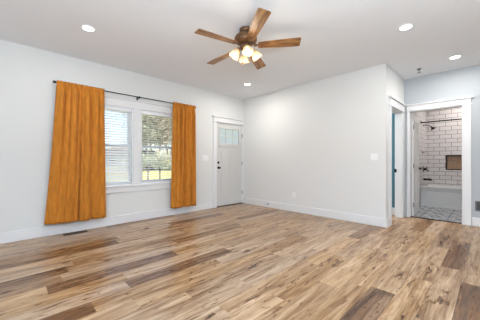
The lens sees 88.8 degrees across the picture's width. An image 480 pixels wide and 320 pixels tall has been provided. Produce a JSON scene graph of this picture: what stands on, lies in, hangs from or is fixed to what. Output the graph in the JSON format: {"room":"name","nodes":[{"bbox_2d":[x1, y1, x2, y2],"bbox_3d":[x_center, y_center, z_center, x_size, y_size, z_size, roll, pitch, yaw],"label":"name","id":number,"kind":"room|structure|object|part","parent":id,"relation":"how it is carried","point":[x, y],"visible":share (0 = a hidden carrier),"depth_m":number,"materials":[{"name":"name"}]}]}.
{"room":"empty living room","nodes":[
{"label":"empty living room","id":0,"kind":"room"},
{"bbox_2d":[0,39,242,232],"bbox_3d":[-2.209,-0.160,4.352,8.920,2.940,0.140,0,0,-44],"label":"wall","id":1,"kind":"structure","parent":0,"point":[27,74],"depth_m":3.61,"materials":[{"name":"white paint"}]},
{"bbox_2d":[0,202,212,243],"bbox_3d":[-2.997,1.035,3.476,6.570,0.150,0.018,0,0,-44],"label":"baseboard","id":2,"kind":"structure","parent":1,"relation":"attached to","point":[25,234],"depth_m":4.00,"materials":[{"name":"white paint"}]},
{"bbox_2d":[105,105,132,185],"bbox_3d":[-2.331,-0.265,4.233,0.900,1.390,0.140,0,0,-44],"label":"window","id":3,"kind":"structure","parent":1,"relation":"in","point":[131,109],"depth_m":4.49,"materials":[{"name":"white plastic"}]},
{"bbox_3d":[-2.365,-0.595,4.268,0.860,0.690,0.028,0,0,-44],"label":"sash","id":4,"kind":"part","parent":3,"relation":"part of","materials":[{"name":"white plastic"}]},
{"bbox_2d":[105,106,130,184],"bbox_3d":[-2.306,-0.267,4.207,0.844,1.346,0.053,0,0,-44],"label":"blind","id":5,"kind":"object","parent":3,"relation":"attached to","point":[124,180],"visible":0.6,"depth_m":4.33,"materials":[{"name":"white plastic"}]},
{"bbox_3d":[-2.306,0.397,4.207,0.844,0.018,0.050,0,0,-44],"label":"rail","id":6,"kind":"part","parent":5,"relation":"part of","materials":[{"name":"white plastic"}]},
{"bbox_3d":[-2.344,0.060,4.247,0.860,0.700,0.028,0,0,-44],"label":"sash","id":7,"kind":"part","parent":3,"relation":"part of","materials":[{"name":"white plastic"}]},
{"bbox_2d":[53,80,186,105],"bbox_3d":[-1.880,-1.160,4.490,2.495,0.070,0.120,0,0,-44],"label":"curtain rod","id":8,"kind":"object","parent":1,"relation":"attached to","point":[54,81],"visible":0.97,"depth_m":4.46,"materials":[{"name":"black metal"}]},
{"bbox_2d":[44,80,105,224],"bbox_3d":[-2.492,-0.129,3.770,0.804,2.128,0.118,0,0,-44],"label":"curtain","id":9,"kind":"object","parent":8,"relation":"hanging from","point":[77,181],"visible":1,"depth_m":3.77,"materials":[{"name":"orange fabric"}]},
{"bbox_2d":[171,102,195,207],"bbox_3d":[-1.154,-0.119,5.098,0.605,2.147,0.122,0,0,-44],"label":"curtain","id":10,"kind":"object","parent":8,"relation":"hanging from","point":[183,172],"visible":1,"depth_m":5.10,"materials":[{"name":"orange fabric"}]},
{"bbox_2d":[105,95,172,193],"bbox_3d":[-1.896,-0.280,4.531,2.220,1.670,0.040,0,0,-44],"label":"trim","id":11,"kind":"structure","parent":1,"relation":"attached to","point":[137,106],"depth_m":4.52,"materials":[{"name":"white paint"}]},
{"bbox_2d":[141,110,172,183],"bbox_3d":[-1.586,-0.265,4.958,0.900,1.390,0.140,0,0,-44],"label":"window","id":12,"kind":"structure","parent":1,"relation":"in","point":[153,147],"depth_m":4.76,"materials":[{"name":"white plastic"}]},
{"bbox_3d":[-1.599,0.060,4.972,0.860,0.700,0.028,0,0,-44],"label":"sash","id":13,"kind":"part","parent":12,"relation":"part of","materials":[{"name":"white plastic"}]},
{"bbox_2d":[142,111,172,181],"bbox_3d":[-1.560,-0.267,4.932,0.844,1.346,0.053,0,0,-44],"label":"blind","id":14,"kind":"object","parent":12,"relation":"attached to","point":[143,112],"visible":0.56,"depth_m":4.83,"materials":[{"name":"white plastic"}]},
{"bbox_3d":[-1.560,0.397,4.932,0.844,0.018,0.050,0,0,-44],"label":"rail","id":15,"kind":"part","parent":14,"relation":"part of","materials":[{"name":"white plastic"}]},
{"bbox_2d":[202,155,207,159],"bbox_3d":[-0.794,-0.070,5.622,0.165,0.116,0.013,0,0,-44],"label":"light switch","id":16,"kind":"object","parent":1,"relation":"attached to","point":[204,157],"visible":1,"depth_m":5.61,"materials":[{"name":"white plastic"}]},
{"bbox_2d":[212,115,244,207],"bbox_3d":[-0.277,0.019,6.119,1.044,2.181,0.080,0,0,-44],"label":"trim","id":17,"kind":"structure","parent":1,"relation":"attached to","point":[216,119],"depth_m":5.83,"materials":[{"name":"white paint"}]},
{"bbox_2d":[217,123,241,205],"bbox_3d":[-0.246,0.087,6.166,0.864,2.010,0.116,0,0,-44],"label":"door","id":18,"kind":"structure","parent":1,"relation":"in","point":[229,137],"depth_m":6.16,"materials":[{"name":"grey paint"}]},
{"bbox_3d":[-0.272,-0.618,6.182,0.636,0.356,0.004,0,0,-44],"label":"pane","id":19,"kind":"part","parent":18,"relation":"part of","materials":[{"name":"clear glass"}]},
{"bbox_3d":[-0.272,-0.618,6.182,0.700,0.420,0.056,0,0,-44],"label":"glazing frame","id":20,"kind":"part","parent":18,"relation":"part of","materials":[{"name":"grey paint"}]},
{"bbox_2d":[0,203,479,319],"bbox_3d":[1.645,1.208,2.074,11.270,0.204,8.500,0,0,-44],"label":"floor","id":21,"kind":"structure","parent":0,"point":[243,261],"depth_m":2.51,"materials":[{"name":"laminate"}]},
{"bbox_2d":[63,230,87,235],"bbox_3d":[-2.535,1.107,3.776,0.310,0.005,0.116,0,0,-44],"label":"floor vent","id":22,"kind":"object","parent":21,"relation":"in","point":[83,231],"visible":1,"depth_m":3.79,"materials":[{"name":"brown metal"}]},
{"bbox_2d":[410,216,461,223],"bbox_3d":[3.664,1.104,4.609,0.050,0.012,0.794,0,0,-44],"label":"threshold","id":23,"kind":"object","parent":21,"relation":"on","point":[410,216],"depth_m":4.56,"materials":[{"name":"brown"}]},
{"bbox_2d":[421,184,461,209],"bbox_3d":[5.274,0.865,5.734,0.718,0.490,1.588,0,0,-44],"label":"bathtub","id":24,"kind":"object","parent":21,"relation":"on","point":[440,196],"visible":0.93,"depth_m":5.79,"materials":[{"name":"white ceramic"}]},
{"bbox_3d":[5.028,0.880,5.495,0.007,0.280,1.348,0,0,-44],"label":"apron panel","id":25,"kind":"part","parent":24,"relation":"part of","materials":[{"name":"white ceramic"}]},
{"bbox_2d":[0,0,479,98],"bbox_3d":[1.631,-1.730,2.088,11.270,0.200,8.740,0,0,-44],"label":"ceiling","id":26,"kind":"structure","parent":0,"point":[159,39],"depth_m":3.21,"materials":[{"name":"white paint"}]},
{"bbox_2d":[81,25,94,31],"bbox_3d":[-1.860,-1.625,3.003,0.154,0.009,0.154,0,0,-44],"label":"recessed light","id":27,"kind":"object","parent":26,"relation":"in","point":[85,27],"visible":1,"depth_m":3.00,"materials":[{"name":"white plastic"}]},
{"bbox_2d":[82,26,93,30],"bbox_3d":[-1.860,-1.625,3.003,0.122,0.007,0.122,0,0,-44],"label":"diffuser","id":28,"kind":"object","parent":27,"relation":"attached to","point":[88,28],"depth_m":3.00,"materials":[{"name":"white plastic"}]},
{"bbox_2d":[195,8,300,69],"bbox_3d":[0.049,-1.404,3.047,1.282,0.452,1.259,0,0,-44],"label":"ceiling fan","id":29,"kind":"object","parent":26,"relation":"hanging from","point":[246,38],"visible":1,"depth_m":2.96,"materials":[{"name":"brown wood"}]},
{"bbox_3d":[-0.257,-1.426,2.822,0.520,0.024,0.140,0,0,-32],"label":"blade","id":30,"kind":"part","parent":29,"relation":"part of","materials":[{"name":"brown wood"}]},
{"bbox_3d":[-0.226,-1.391,3.290,0.520,0.036,0.138,-6,-6,39],"label":"blade","id":31,"kind":"part","parent":29,"relation":"part of","materials":[{"name":"brown wood"}]},
{"bbox_3d":[-0.048,-1.324,3.009,0.133,0.107,0.133,33,-4,-7],"label":"lamp shade","id":32,"kind":"part","parent":29,"relation":"part of","materials":[{"name":"white glass"}]},
{"bbox_3d":[0.053,-1.324,3.145,0.133,0.107,0.133,0,33,-8],"label":"lamp shade","id":33,"kind":"part","parent":29,"relation":"part of","materials":[{"name":"white glass"}]},
{"bbox_3d":[0.088,-1.324,2.907,0.133,0.107,0.133,0,-33,-8],"label":"lamp shade","id":34,"kind":"part","parent":29,"relation":"part of","materials":[{"name":"white glass"}]},
{"bbox_3d":[0.189,-1.324,3.043,0.133,0.107,0.133,-33,4,-7],"label":"lamp shade","id":35,"kind":"part","parent":29,"relation":"part of","materials":[{"name":"white glass"}]},
{"bbox_3d":[0.229,-1.403,3.407,0.138,0.036,0.520,-4,-5,21],"label":"blade","id":36,"kind":"part","parent":29,"relation":"part of","materials":[{"name":"brown wood"}]},
{"bbox_3d":[0.180,-1.459,2.650,0.138,0.036,0.520,-2,-5,-14],"label":"blade","id":37,"kind":"part","parent":29,"relation":"part of","materials":[{"name":"brown wood"}]},
{"bbox_3d":[0.480,-1.445,3.012,0.520,0.036,0.138,-3,-4,3],"label":"blade","id":38,"kind":"part","parent":29,"relation":"part of","materials":[{"name":"brown wood"}]},
{"bbox_2d":[398,23,412,30],"bbox_3d":[2.015,-1.625,2.977,0.154,0.009,0.154,0,0,-44],"label":"recessed light","id":39,"kind":"object","parent":26,"relation":"in","point":[409,25],"visible":1,"depth_m":2.97,"materials":[{"name":"white"}]},
{"bbox_2d":[400,25,411,29],"bbox_3d":[2.015,-1.625,2.977,0.122,0.007,0.122,0,0,-44],"label":"diffuser","id":40,"kind":"object","parent":39,"relation":"attached to","point":[404,27],"depth_m":2.98,"materials":[{"name":"white plastic"}]},
{"bbox_2d":[449,55,461,58],"bbox_3d":[3.370,-1.625,3.835,0.154,0.009,0.154,0,0,-44],"label":"recessed light","id":41,"kind":"object","parent":26,"relation":"in","point":[454,56],"visible":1,"depth_m":3.82,"materials":[{"name":"white plastic"}]},
{"bbox_2d":[243,63,387,218],"bbox_3d":[1.305,-0.260,5.328,0.120,2.740,3.360,0,0,-44],"label":"wall","id":42,"kind":"structure","parent":0,"point":[316,141],"depth_m":4.86,"materials":[{"name":"white paint"}]},
{"bbox_2d":[243,197,388,227],"bbox_3d":[1.308,1.035,5.319,0.148,0.150,3.378,0,0,-44],"label":"baseboard","id":43,"kind":"structure","parent":42,"relation":"attached to","point":[375,221],"depth_m":4.84,"materials":[{"name":"white paint"}]},
{"bbox_2d":[371,153,377,159],"bbox_3d":[2.303,-0.070,4.206,0.013,0.116,0.115,0,0,-44],"label":"light switch","id":44,"kind":"object","parent":42,"relation":"attached to","point":[373,156],"visible":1,"depth_m":4.20,"materials":[{"name":"white plastic"}]},
{"bbox_2d":[388,65,425,217],"bbox_3d":[3.750,-0.260,5.446,3.550,2.740,0.120,0,0,-44],"label":"wall","id":45,"kind":"structure","parent":0,"point":[421,116],"depth_m":5.37,"materials":[{"name":"paint"}]},
{"bbox_2d":[388,95,405,225],"bbox_3d":[2.865,-0.001,4.554,1.018,2.221,0.174,0,0,-44],"label":"trim","id":46,"kind":"structure","parent":45,"relation":"attached to","point":[399,111],"depth_m":4.81,"materials":[{"name":"white paint"}]},
{"bbox_2d":[421,118,461,123],"bbox_3d":[5.055,-0.950,5.488,0.064,0.063,1.638,0,0,-44],"label":"shower rod","id":47,"kind":"object","parent":45,"relation":"attached to","point":[460,118],"visible":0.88,"depth_m":5.77,"materials":[{"name":"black metal"}]},
{"bbox_2d":[392,65,479,225],"bbox_3d":[3.957,-0.260,4.322,0.120,2.740,8.500,0,0,-44],"label":"wall","id":48,"kind":"structure","parent":0,"point":[462,82],"depth_m":4.38,"materials":[{"name":"grey paint"}]},
{"bbox_2d":[412,115,420,215],"bbox_3d":[3.721,0.083,5.193,0.123,2.030,0.776,0,0,43],"label":"door","id":49,"kind":"structure","parent":48,"relation":"in","point":[415,121],"depth_m":5.10,"materials":[{"name":"grey paint"}]},
{"bbox_2d":[406,96,473,225],"bbox_3d":[3.689,-0.001,4.562,0.170,2.221,0.961,0,0,-44],"label":"trim","id":50,"kind":"structure","parent":48,"relation":"attached to","point":[465,103],"depth_m":4.28,"materials":[{"name":"white paint"}]},
{"bbox_2d":[472,217,479,226],"bbox_3d":[5.424,1.035,2.715,0.018,0.150,4.150,0,0,-44],"label":"baseboard","id":51,"kind":"structure","parent":48,"relation":"attached to","point":[475,221],"depth_m":4.16,"materials":[{"name":"white paint"}]},
{"bbox_2d":[475,201,479,210],"bbox_3d":[4.153,0.765,4.024,0.014,0.170,0.420,0,0,-44],"label":"air vent","id":52,"kind":"object","parent":48,"relation":"in","point":[477,203],"visible":1,"depth_m":4.15,"materials":[{"name":"grey metal"}]},
{"bbox_2d":[426,107,461,185],"bbox_3d":[5.593,-0.260,6.011,0.120,2.740,1.640,0,0,-44],"label":"wall","id":53,"kind":"structure","parent":0,"point":[445,139],"depth_m":6.30,"materials":[{"name":"tile"}]},
{"bbox_2d":[446,155,461,169],"bbox_3d":[5.423,0.040,6.163,0.101,0.370,0.375,0,0,-44],"label":"shower niche","id":54,"kind":"object","parent":53,"relation":"attached to","point":[453,162],"visible":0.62,"depth_m":6.21,"materials":[{"name":"tile"}]},
{"label":"outside","id":55,"kind":"structure","parent":0,"visible":0},
{"bbox_2d":[105,160,170,180],"bbox_3d":[-27.918,0.269,56.808,140.000,2.822,110.000,0,0,-44],"label":"lawn","id":56,"kind":"structure","parent":55,"point":[154,173],"depth_m":24.86,"materials":[{"name":"green plant"}]},
{"bbox_2d":[105,150,156,165],"bbox_3d":[-29.266,-0.640,59.087,17.000,4.200,9.200,0,0,-36],"label":"house","id":57,"kind":"structure","parent":56,"relation":"on","point":[105,150],"depth_m":56.83,"materials":[{"name":"grey"}]},
{"bbox_2d":[117,112,171,153],"bbox_3d":[-16.142,-5.726,45.468,13.384,15.192,15.947,0,0,40],"label":"tree","id":58,"kind":"object","parent":56,"relation":"on","point":[148,116],"visible":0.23,"depth_m":44.93,"materials":[{"name":"green plant"}]},
{"bbox_2d":[118,148,171,170],"bbox_3d":[-13.231,-0.630,38.142,11.582,4.100,8.473,0,0,-44],"label":"bush","id":59,"kind":"object","parent":56,"relation":"on","point":[158,164],"visible":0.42,"depth_m":38.03,"materials":[{"name":"brown plant"}]},
{"bbox_2d":[145,167,160,179],"bbox_3d":[-6.487,1.029,18.391,1.300,1.261,0.480,0,0,-16],"label":"fence","id":60,"kind":"object","parent":56,"relation":"on","point":[145,167],"visible":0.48,"depth_m":18.25,"materials":[{"name":"grey"}]},
{"bbox_2d":[142,116,171,155],"bbox_3d":[-16.052,-5.380,47.760,10.888,14.523,17.436,0,0,-41],"label":"tree","id":61,"kind":"object","parent":56,"relation":"on","point":[152,127],"visible":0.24,"depth_m":45.60,"materials":[{"name":"green plant"}]},
{"bbox_2d":[143,115,171,158],"bbox_3d":[-13.551,-5.761,48.673,12.978,15.289,15.136,0,0,-27],"label":"tree","id":62,"kind":"object","parent":56,"relation":"on","point":[165,124],"visible":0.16,"depth_m":45.12,"materials":[{"name":"green foliage"},{"name":"bark"}]},
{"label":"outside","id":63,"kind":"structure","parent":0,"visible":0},
{"bbox_2d":[105,169,171,170],"bbox_3d":[-14.079,1.515,42.578,140.000,0.290,5.500,0,0,-44],"label":"road","id":64,"kind":"structure","parent":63,"point":[143,169],"depth_m":36.15,"materials":[{"name":"grey asphalt"}]},
{"bbox_2d":[113,148,169,169],"bbox_3d":[-15.213,-0.874,37.875,7.735,4.568,9.125,0,0,21],"label":"bush","id":65,"kind":"object","parent":64,"relation":"on","point":[145,148],"visible":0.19,"depth_m":37.58,"materials":[{"name":"brown plant"}]},
{"bbox_2d":[122,151,168,169],"bbox_3d":[-14.630,-0.412,40.088,9.151,3.618,8.721,0,0,1],"label":"bush","id":66,"kind":"object","parent":64,"relation":"on","point":[166,151],"visible":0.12,"depth_m":38.69,"materials":[{"name":"green plant"}]},
{"bbox_2d":[145,150,171,169],"bbox_3d":[-11.130,-0.898,40.416,11.605,4.605,8.514,0,0,-14],"label":"bush","id":67,"kind":"object","parent":64,"relation":"on","point":[165,150],"visible":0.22,"depth_m":39.47,"materials":[{"name":"green plant"}]}
]}

